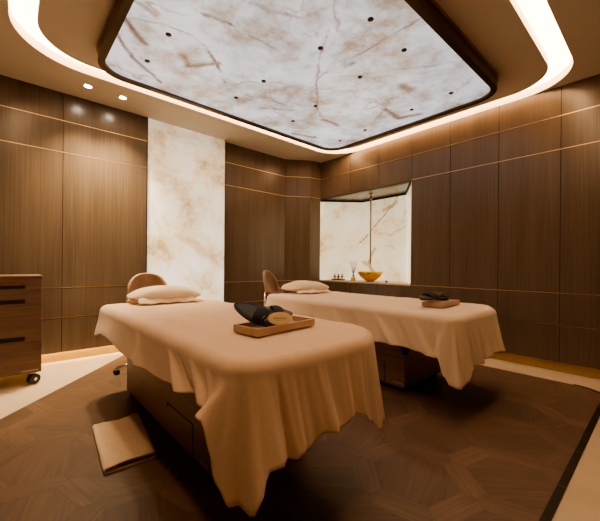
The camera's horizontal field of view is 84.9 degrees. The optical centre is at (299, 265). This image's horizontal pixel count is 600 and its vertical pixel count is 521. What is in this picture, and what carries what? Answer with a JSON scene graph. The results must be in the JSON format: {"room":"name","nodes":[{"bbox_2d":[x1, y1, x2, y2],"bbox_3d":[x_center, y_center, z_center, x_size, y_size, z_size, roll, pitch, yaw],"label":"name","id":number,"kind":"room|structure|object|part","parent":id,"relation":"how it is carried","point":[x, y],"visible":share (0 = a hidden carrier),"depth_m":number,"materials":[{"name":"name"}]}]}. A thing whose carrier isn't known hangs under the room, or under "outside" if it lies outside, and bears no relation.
{"room":"spa massage room","nodes":[
{"label":"spa massage room","id":0,"kind":"room"},
{"bbox_2d":[0,75,146,354],"bbox_3d":[-2.804,-0.484,3.096,2.528,2.729,0.120,0,0,-42],"label":"wall","id":1,"kind":"structure","parent":0,"point":[78,222],"depth_m":3.40,"materials":[{"name":"brown wood"}]},
{"bbox_2d":[0,105,146,318],"bbox_3d":[-2.768,-0.481,3.055,2.528,2.016,0.014,0,0,-42],"label":"trim","id":2,"kind":"structure","parent":1,"relation":"attached to","point":[0,105],"depth_m":3.40,"materials":[{"name":"gold metal"}]},
{"bbox_2d":[41,345,119,363],"bbox_3d":[-2.819,0.906,3.100,2.528,0.150,0.020,0,0,-42],"label":"baseboard","id":3,"kind":"structure","parent":1,"relation":"attached to","point":[61,356],"depth_m":3.49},
{"bbox_2d":[147,118,224,301],"bbox_3d":[-1.451,-0.423,4.260,1.026,2.830,0.025,0,0,-42],"label":"stone wall","id":4,"kind":"structure","parent":0,"point":[186,168],"depth_m":4.23,"materials":[{"name":"white stone"}]},
{"bbox_2d":[146,117,225,301],"bbox_3d":[-1.463,-0.423,4.272,1.041,2.830,0.110,0,0,-42],"label":"trim","id":5,"kind":"structure","parent":4,"relation":"attached to","point":[147,117],"depth_m":4.58,"materials":[{"name":"brown wood"}]},
{"bbox_2d":[225,142,320,305],"bbox_3d":[-0.459,-0.465,5.215,1.726,2.729,0.293,0,0,-33],"label":"wall","id":6,"kind":"structure","parent":0,"point":[278,234],"depth_m":5.15,"materials":[{"name":"brown wood"}]},
{"bbox_2d":[226,162,320,301],"bbox_3d":[-0.422,-0.462,5.174,1.709,2.016,0.188,0,0,-33],"label":"trim","id":7,"kind":"structure","parent":6,"relation":"attached to","point":[226,162],"depth_m":5.28,"materials":[{"name":"gold metal"}]},
{"bbox_2d":[9,0,571,90],"bbox_3d":[0.109,-1.827,2.837,4.036,0.015,3.150,0,0,-42],"label":"light","id":8,"kind":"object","parent":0,"point":[538,13],"depth_m":2.51,"materials":[{"name":"white"}]},
{"bbox_2d":[0,355,599,520],"bbox_3d":[-0.572,0.996,2.421,4.880,0.001,3.695,0,0,-42],"label":"floor","id":9,"kind":"structure","parent":0,"point":[318,475],"depth_m":1.67,"materials":[{"name":"brown wood"}]},
{"bbox_2d":[92,413,156,474],"bbox_3d":[-0.998,0.975,1.857,0.259,0.038,0.562,0,0,-37],"label":"towel","id":10,"kind":"object","parent":9,"relation":"on","point":[125,442],"visible":1,"depth_m":1.78,"materials":[{"name":"beige fabric"}]},
{"bbox_2d":[113,273,166,374],"bbox_3d":[-1.476,0.531,3.149,0.556,0.919,0.585,0,0,-42],"label":"chair","id":11,"kind":"object","parent":9,"relation":"on","point":[142,280],"visible":0.38,"depth_m":3.29,"materials":[{"name":"metal"}]},
{"bbox_3d":[-1.517,0.232,3.270,0.384,0.320,0.194,0,0,-30],"label":"backrest","id":12,"kind":"part","parent":11,"relation":"part of","materials":[{"name":"beige leather"}]},
{"bbox_2d":[127,358,213,480],"bbox_3d":[-0.551,0.670,2.099,0.880,0.651,2.060,0,0,-42],"label":"bed","id":13,"kind":"object","parent":9,"relation":"on","point":[174,412],"visible":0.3,"depth_m":1.81,"materials":[{"name":"brown wood"}]},
{"bbox_3d":[-0.641,0.867,1.753,0.013,0.161,0.336,0,0,-42],"label":"door","id":14,"kind":"part","parent":13,"relation":"part of","materials":[{"name":"brown wood"}]},
{"bbox_2d":[94,298,384,516],"bbox_3d":[-0.528,0.520,2.072,1.116,0.442,2.332,0,0,-42],"label":"sheet","id":15,"kind":"object","parent":13,"relation":"on","point":[264,401],"visible":0.82,"depth_m":1.21,"materials":[{"name":"beige fabric"}]},
{"bbox_2d":[127,285,200,304],"bbox_3d":[-1.109,0.227,2.720,0.560,0.129,0.405,0,0,-39],"label":"pillow","id":16,"kind":"object","parent":15,"relation":"on","point":[151,295],"visible":1,"depth_m":2.59,"materials":[{"name":"fabric"}]},
{"bbox_2d":[233,315,314,336],"bbox_3d":[-0.113,0.283,1.576,0.165,0.034,0.385,0,0,41],"label":"wooden tray","id":17,"kind":"object","parent":15,"relation":"on","point":[248,328],"visible":0.86,"depth_m":1.49,"materials":[{"name":"brown wood"}]},
{"bbox_2d":[234,302,274,326],"bbox_3d":[-0.197,0.224,1.508,0.215,0.111,0.098,0,0,-6],"label":"slipper","id":18,"kind":"object","parent":17,"relation":"on","point":[256,314],"visible":0.81,"depth_m":1.49,"materials":[{"name":"black fabric"}]},
{"bbox_2d":[264,305,292,315],"bbox_3d":[-0.131,0.228,1.626,0.203,0.060,0.099,0,0,-26],"label":"slipper","id":19,"kind":"object","parent":17,"relation":"on","point":[274,308],"visible":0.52,"depth_m":1.62,"materials":[{"name":"black fabric"}]},
{"bbox_2d":[266,312,292,324],"bbox_3d":[-0.103,0.237,1.482,0.139,0.055,0.034,0,0,-2],"label":"tag","id":20,"kind":"object","parent":17,"relation":"on","point":[277,318],"visible":1,"depth_m":1.48,"materials":[{"name":"beige paper"}]},
{"bbox_2d":[263,270,283,305],"bbox_3d":[-0.260,0.528,4.231,0.572,0.946,0.581,0,0,-42],"label":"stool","id":21,"kind":"object","parent":9,"relation":"on","point":[271,285],"visible":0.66,"depth_m":4.31,"materials":[{"name":"metal"}]},
{"bbox_3d":[-0.369,0.229,4.272,0.170,0.350,0.436,0,0,24],"label":"backrest","id":22,"kind":"part","parent":21,"relation":"part of","materials":[{"name":"beige leather"}]},
{"bbox_2d":[374,342,440,391],"bbox_3d":[0.651,0.680,3.171,0.870,0.651,2.060,0,0,-42],"label":"bed","id":23,"kind":"object","parent":9,"relation":"on","point":[400,368],"visible":0.13,"depth_m":2.69,"materials":[{"name":"brown wood"}]},
{"bbox_3d":[0.591,0.877,2.851,0.013,0.161,0.336,0,0,-42],"label":"door","id":24,"kind":"part","parent":23,"relation":"part of","materials":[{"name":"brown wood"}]},
{"bbox_2d":[265,291,504,389],"bbox_3d":[0.653,0.532,3.157,1.093,0.447,2.253,0,0,-42],"label":"sheet","id":25,"kind":"object","parent":23,"relation":"on","point":[461,336],"visible":0.87,"depth_m":2.37,"materials":[{"name":"beige fabric"}]},
{"bbox_2d":[281,280,330,293],"bbox_3d":[0.084,0.237,3.771,0.560,0.131,0.425,0,0,-39],"label":"pillow","id":26,"kind":"object","parent":25,"relation":"on","point":[302,286],"visible":1,"depth_m":3.64,"materials":[{"name":"fabric"}]},
{"bbox_2d":[422,299,459,307],"bbox_3d":[1.117,0.294,2.595,0.370,0.034,0.150,0,0,-45],"label":"wooden tray","id":27,"kind":"object","parent":25,"relation":"on","point":[431,303],"visible":0.9,"depth_m":2.51,"materials":[{"name":"brown wood"}]},
{"bbox_2d":[419,292,442,300],"bbox_3d":[1.006,0.231,2.510,0.254,0.058,0.117,0,0,-34],"label":"slipper","id":28,"kind":"object","parent":27,"relation":"on","point":[426,296],"visible":1,"depth_m":2.47,"materials":[{"name":"black fabric"}]},
{"bbox_2d":[435,295,448,300],"bbox_3d":[1.106,0.254,2.576,0.102,0.048,0.226,0,0,41],"label":"slipper","id":29,"kind":"object","parent":27,"relation":"on","point":[446,298],"visible":0.62,"depth_m":2.52,"materials":[{"name":"black fabric"}]},
{"bbox_3d":[0.594,0.644,3.304,0.637,0.110,1.415,0,0,-42],"label":"lift frame","id":30,"kind":"part","parent":23,"relation":"part of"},
{"bbox_2d":[0,0,599,162],"bbox_3d":[0.013,-1.788,1.975,5.326,0.085,5.650,0,0,-42],"label":"ceiling","id":31,"kind":"structure","parent":0,"point":[23,57],"depth_m":2.81,"materials":[{"name":"paint"}]},
{"bbox_2d":[83,84,92,88],"bbox_3d":[-2.081,-1.762,3.222,0.090,0.007,0.090,0,0,-42],"label":"recessed light","id":32,"kind":"object","parent":31,"relation":"in","point":[88,86],"visible":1,"depth_m":3.23,"materials":[{"name":"paint"}]},
{"bbox_2d":[118,95,126,99],"bbox_3d":[-1.857,-1.761,3.436,0.090,0.007,0.090,0,0,-42],"label":"recessed light","id":33,"kind":"object","parent":31,"relation":"in","point":[119,96],"visible":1,"depth_m":3.43,"materials":[{"name":"paint"}]},
{"bbox_2d":[96,0,498,150],"bbox_3d":[0.088,-1.687,2.933,2.985,0.114,2.230,0,0,-42],"label":"ceiling light","id":34,"kind":"object","parent":31,"relation":"attached to","point":[328,75],"visible":1,"depth_m":2.65,"materials":[{"name":"white stone"}]},
{"bbox_2d":[0,352,599,520],"bbox_3d":[0.270,1.055,2.392,6.400,0.102,6.000,0,0,-42],"label":"floor","id":35,"kind":"structure","parent":0,"point":[580,501],"depth_m":2.49,"materials":[{"name":"stone"}]},
{"bbox_2d":[0,274,42,383],"bbox_3d":[-2.507,0.531,2.739,0.538,0.905,0.429,0,0,-42],"label":"cart","id":36,"kind":"object","parent":35,"relation":"on","point":[20,294],"visible":1,"depth_m":2.67,"materials":[{"name":"brown wood"}]},
{"bbox_3d":[-2.375,0.756,2.589,0.526,0.257,0.018,0,0,-42],"label":"drawer","id":37,"kind":"part","parent":36,"relation":"part of","materials":[{"name":"brown wood"}]},
{"bbox_3d":[-2.373,0.476,2.589,0.526,0.297,0.018,0,0,-42],"label":"drawer","id":38,"kind":"part","parent":36,"relation":"part of","materials":[{"name":"brown wood"}]},
{"bbox_3d":[-2.371,0.261,2.589,0.526,0.127,0.018,0,0,-42],"label":"drawer","id":39,"kind":"part","parent":36,"relation":"part of","materials":[{"name":"brown wood"}]},
{"bbox_3d":[-2.370,0.149,2.589,0.526,0.092,0.018,0,0,-42],"label":"drawer","id":40,"kind":"part","parent":36,"relation":"part of","materials":[{"name":"brown wood"}]},
{"bbox_2d":[539,384,599,520],"bbox_3d":[0.611,1.007,1.113,4.905,0.006,0.232,0,0,-42],"label":"trim","id":41,"kind":"structure","parent":35,"relation":"on","point":[551,507],"depth_m":1.61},
{"bbox_2d":[320,202,361,279],"bbox_3d":[0.697,-0.437,5.596,0.714,1.350,0.020,0,0,-3],"label":"wall","id":42,"kind":"structure","parent":0,"point":[340,222],"depth_m":5.59,"materials":[{"name":"white stone"}]},
{"bbox_2d":[320,180,411,200],"bbox_3d":[1.124,-1.123,5.133,0.584,0.030,1.680,0,0,-42],"label":"niche","id":43,"kind":"object","parent":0,"point":[399,189],"visible":0.71,"depth_m":5.02,"materials":[{"name":"stone"}]},
{"bbox_2d":[369,193,372,265],"bbox_3d":[1.087,-0.555,5.052,0.060,1.103,0.060,0,0,-42],"label":"spout","id":44,"kind":"object","parent":43,"relation":"hanging from","point":[371,194],"visible":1,"depth_m":5.04,"materials":[{"name":"gold metal"}]},
{"bbox_3d":[1.087,-0.568,5.052,0.022,1.078,0.023,0,0,-42],"label":"rod","id":45,"kind":"part","parent":44,"relation":"part of","materials":[{"name":"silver metal"}]},
{"bbox_2d":[361,195,405,281],"bbox_3d":[1.338,-0.432,5.296,0.020,1.350,0.841,0,0,-41],"label":"wall","id":46,"kind":"structure","parent":0,"point":[388,220],"depth_m":5.24,"materials":[{"name":"white stone"}]},
{"bbox_2d":[320,280,409,285],"bbox_3d":[1.111,0.253,5.132,0.588,0.022,1.680,0,0,-42],"label":"niche shelf","id":47,"kind":"object","parent":46,"relation":"attached to","point":[347,281],"visible":0.86,"depth_m":4.84,"materials":[{"name":"stone"}]},
{"bbox_2d":[349,261,357,280],"bbox_3d":[0.854,0.079,5.240,0.090,0.321,0.107,0,0,-42],"label":"reed diffuser","id":48,"kind":"object","parent":47,"relation":"on","point":[353,278],"visible":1,"depth_m":5.22,"materials":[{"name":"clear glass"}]},
{"bbox_2d":[358,271,382,281],"bbox_3d":[1.081,0.166,5.052,0.394,0.151,0.394,0,0,-42],"label":"bowl","id":49,"kind":"object","parent":47,"relation":"on","point":[369,276],"visible":1,"depth_m":4.93,"materials":[{"name":"gold metal"}]},
{"bbox_2d":[406,186,410,283],"bbox_3d":[1.542,-0.430,4.640,0.020,1.350,0.676,0,0,13],"label":"wall","id":50,"kind":"structure","parent":0,"point":[408,195],"depth_m":4.63,"materials":[{"name":"white stone"}]},
{"bbox_2d":[320,74,599,368],"bbox_3d":[2.100,-0.444,3.631,0.050,2.729,5.230,0,0,-42],"label":"wall","id":51,"kind":"structure","parent":0,"point":[528,223],"depth_m":3.45,"materials":[{"name":"brown wood"}]},
{"bbox_2d":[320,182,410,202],"bbox_3d":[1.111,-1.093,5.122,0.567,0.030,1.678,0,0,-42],"label":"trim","id":52,"kind":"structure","parent":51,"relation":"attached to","point":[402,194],"depth_m":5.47,"materials":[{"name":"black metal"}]},
{"bbox_2d":[321,105,599,329],"bbox_3d":[2.087,-0.441,3.619,0.024,2.016,5.230,0,0,-42],"label":"trim","id":53,"kind":"structure","parent":51,"relation":"attached to","point":[597,105],"depth_m":3.54,"materials":[{"name":"gold metal"}]},
{"bbox_2d":[493,352,599,378],"bbox_3d":[2.120,0.947,3.652,0.015,0.150,5.220,0,0,-42],"label":"baseboard","id":54,"kind":"structure","parent":51,"relation":"attached to","point":[542,363],"depth_m":3.24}
]}

